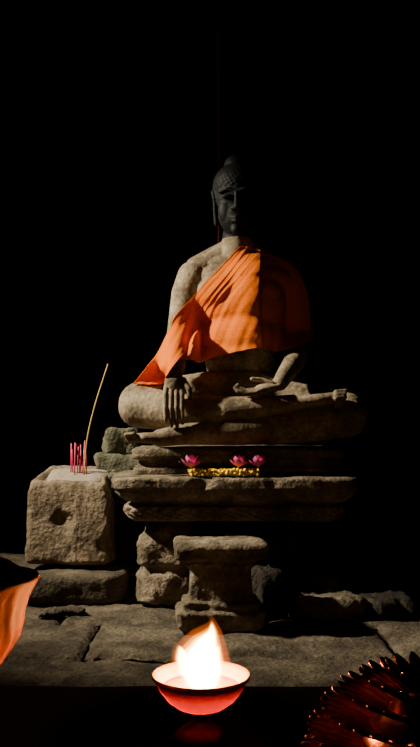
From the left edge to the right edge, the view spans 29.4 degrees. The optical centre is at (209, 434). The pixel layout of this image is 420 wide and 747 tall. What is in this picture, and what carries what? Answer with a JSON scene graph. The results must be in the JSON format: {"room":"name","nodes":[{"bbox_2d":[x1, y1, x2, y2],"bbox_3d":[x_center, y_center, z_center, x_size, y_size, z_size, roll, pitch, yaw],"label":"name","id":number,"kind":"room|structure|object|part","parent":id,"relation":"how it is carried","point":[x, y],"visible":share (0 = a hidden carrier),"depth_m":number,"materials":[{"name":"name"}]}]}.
{"room":"house of worship","nodes":[
{"label":"house of worship","id":0,"kind":"room"},
{"bbox_2d":[0,0,419,533],"bbox_3d":[0.000,-1.405,5.575,6.400,4.270,0.050,0,0,0],"label":"wall","id":1,"kind":"structure","parent":0,"point":[108,108],"depth_m":5.57,"materials":[{"name":"stone"}]},
{"bbox_2d":[0,532,419,686],"bbox_3d":[0.000,0.684,2.200,6.402,0.043,6.802,0,0,0],"label":"floor","id":2,"kind":"structure","parent":0,"point":[122,642],"depth_m":2.54,"materials":[{"name":"stone"}]},
{"bbox_2d":[36,604,85,618],"bbox_3d":[-0.553,0.661,2.972,0.172,0.047,0.114,0,0,-26],"label":"rubble stone","id":3,"kind":"object","parent":2,"relation":"on","point":[75,609],"visible":1,"depth_m":2.94,"materials":[{"name":"grey stone"}]},
{"bbox_2d":[0,552,130,603],"bbox_3d":[-0.741,0.613,3.463,0.809,0.136,0.636,0,0,0],"label":"stone plinth","id":4,"kind":"object","parent":2,"relation":"on","point":[74,583],"visible":0.56,"depth_m":3.16,"materials":[{"name":"grey stone"}]},
{"bbox_2d":[25,465,117,564],"bbox_3d":[-0.573,0.338,3.460,0.365,0.405,0.354,0,0,6],"label":"stone block","id":5,"kind":"object","parent":4,"relation":"on","point":[72,517],"visible":0.88,"depth_m":3.30,"materials":[{"name":"grey stone"}]},
{"bbox_2d":[70,364,107,474],"bbox_3d":[-0.522,-0.068,3.461,0.172,0.476,0.048,0,0,0],"label":"incense sticks","id":6,"kind":"object","parent":5,"relation":"on","point":[84,451],"depth_m":3.45,"materials":[{"name":"wood"}]},
{"bbox_2d":[0,686,340,746],"bbox_3d":[0.000,0.565,0.990,1.902,0.222,0.932,0,0,0],"label":"table","id":7,"kind":"object","parent":2,"relation":"on","point":[30,716],"visible":0.56,"depth_m":1.29,"materials":[{"name":"black paint"}]},
{"bbox_2d":[0,556,39,664],"bbox_3d":[-0.306,0.300,1.000,0.183,0.309,0.183,0,0,0],"label":"bowl","id":8,"kind":"object","parent":7,"relation":"on","point":[17,582],"visible":1,"depth_m":0.97,"materials":[{"name":"orange metal"}]},
{"bbox_2d":[151,660,249,746],"bbox_3d":[-0.013,0.362,1.200,0.148,0.185,0.148,0,0,0],"label":"oil lamp","id":9,"kind":"object","parent":7,"relation":"on","point":[200,689],"visible":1,"depth_m":1.19,"materials":[{"name":"red ceramic"}]},
{"bbox_3d":[-0.013,0.389,1.200,0.138,0.046,0.138,0,0,0],"label":"dish","id":10,"kind":"part","parent":9,"relation":"part of","materials":[{"name":"red ceramic"}]},
{"bbox_2d":[301,651,419,746],"bbox_3d":[0.272,0.370,1.000,0.316,0.169,0.316,0,0,8],"label":"tray","id":11,"kind":"object","parent":7,"relation":"on","point":[379,706],"visible":1,"depth_m":1.00,"materials":[{"name":"red metal"}]},
{"bbox_3d":[0.272,0.387,1.000,0.176,0.134,0.176,0,0,0],"label":"dish","id":12,"kind":"part","parent":11,"relation":"part of","materials":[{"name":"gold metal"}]},
{"bbox_2d":[173,535,268,633],"bbox_3d":[0.036,0.515,2.790,0.342,0.320,0.265,0,0,0],"label":"stone pedestal","id":13,"kind":"object","parent":2,"relation":"on","point":[219,598],"visible":0.99,"depth_m":2.70,"materials":[{"name":"stone"}]},
{"bbox_2d":[88,426,419,607],"bbox_3d":[0.248,0.322,3.469,1.587,0.723,0.950,0,0,0],"label":"stone pedestal","id":14,"kind":"object","parent":2,"relation":"on","point":[298,503],"visible":0.79,"depth_m":3.15,"materials":[{"name":"stone"}]},
{"bbox_2d":[187,468,259,476],"bbox_3d":[0.053,0.142,3.044,0.279,0.035,0.064,0,0,0],"label":"marigold garland","id":15,"kind":"object","parent":14,"relation":"on","point":[236,472],"visible":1,"depth_m":3.02,"materials":[{"name":"yellow plant"}]},
{"bbox_2d":[181,455,200,467],"bbox_3d":[-0.069,0.099,3.044,0.082,0.050,0.087,0,0,0],"label":"flower","id":16,"kind":"object","parent":15,"relation":"on","point":[191,461],"visible":1,"depth_m":3.03,"materials":[{"name":"pink plant"}]},
{"bbox_2d":[230,455,248,466],"bbox_3d":[0.114,0.099,3.044,0.079,0.049,0.073,0,0,0],"label":"flower","id":17,"kind":"object","parent":15,"relation":"on","point":[238,461],"visible":1,"depth_m":3.03,"materials":[{"name":"pink plant"}]},
{"bbox_2d":[248,455,265,466],"bbox_3d":[0.182,0.099,3.047,0.073,0.047,0.078,0,0,0],"label":"flower","id":18,"kind":"object","parent":15,"relation":"on","point":[258,461],"visible":1,"depth_m":3.03,"materials":[{"name":"pink plant"}]},
{"bbox_2d":[119,155,367,446],"bbox_3d":[0.134,-0.564,3.298,1.001,1.216,0.575,0,0,0],"label":"statue","id":19,"kind":"object","parent":14,"relation":"on","point":[240,301],"visible":1,"depth_m":3.27,"materials":[{"name":"stone"}]},
{"bbox_2d":[251,566,284,615],"bbox_3d":[0.200,0.588,2.999,0.138,0.183,0.156,0,0,-14],"label":"rubble stone","id":20,"kind":"object","parent":2,"relation":"on","point":[266,582],"visible":0.83,"depth_m":2.94,"materials":[{"name":"grey stone"}]},
{"bbox_2d":[281,588,367,622],"bbox_3d":[0.422,0.633,2.973,0.309,0.106,0.208,0,0,0],"label":"rubble stone","id":21,"kind":"object","parent":2,"relation":"on","point":[320,605],"visible":0.99,"depth_m":2.90,"materials":[{"name":"grey stone"}]},
{"bbox_2d":[359,588,415,619],"bbox_3d":[0.652,0.637,3.025,0.186,0.087,0.209,0,0,-24],"label":"rubble stone","id":22,"kind":"object","parent":2,"relation":"on","point":[384,604],"visible":0.97,"depth_m":2.95,"materials":[{"name":"grey stone"}]}
]}

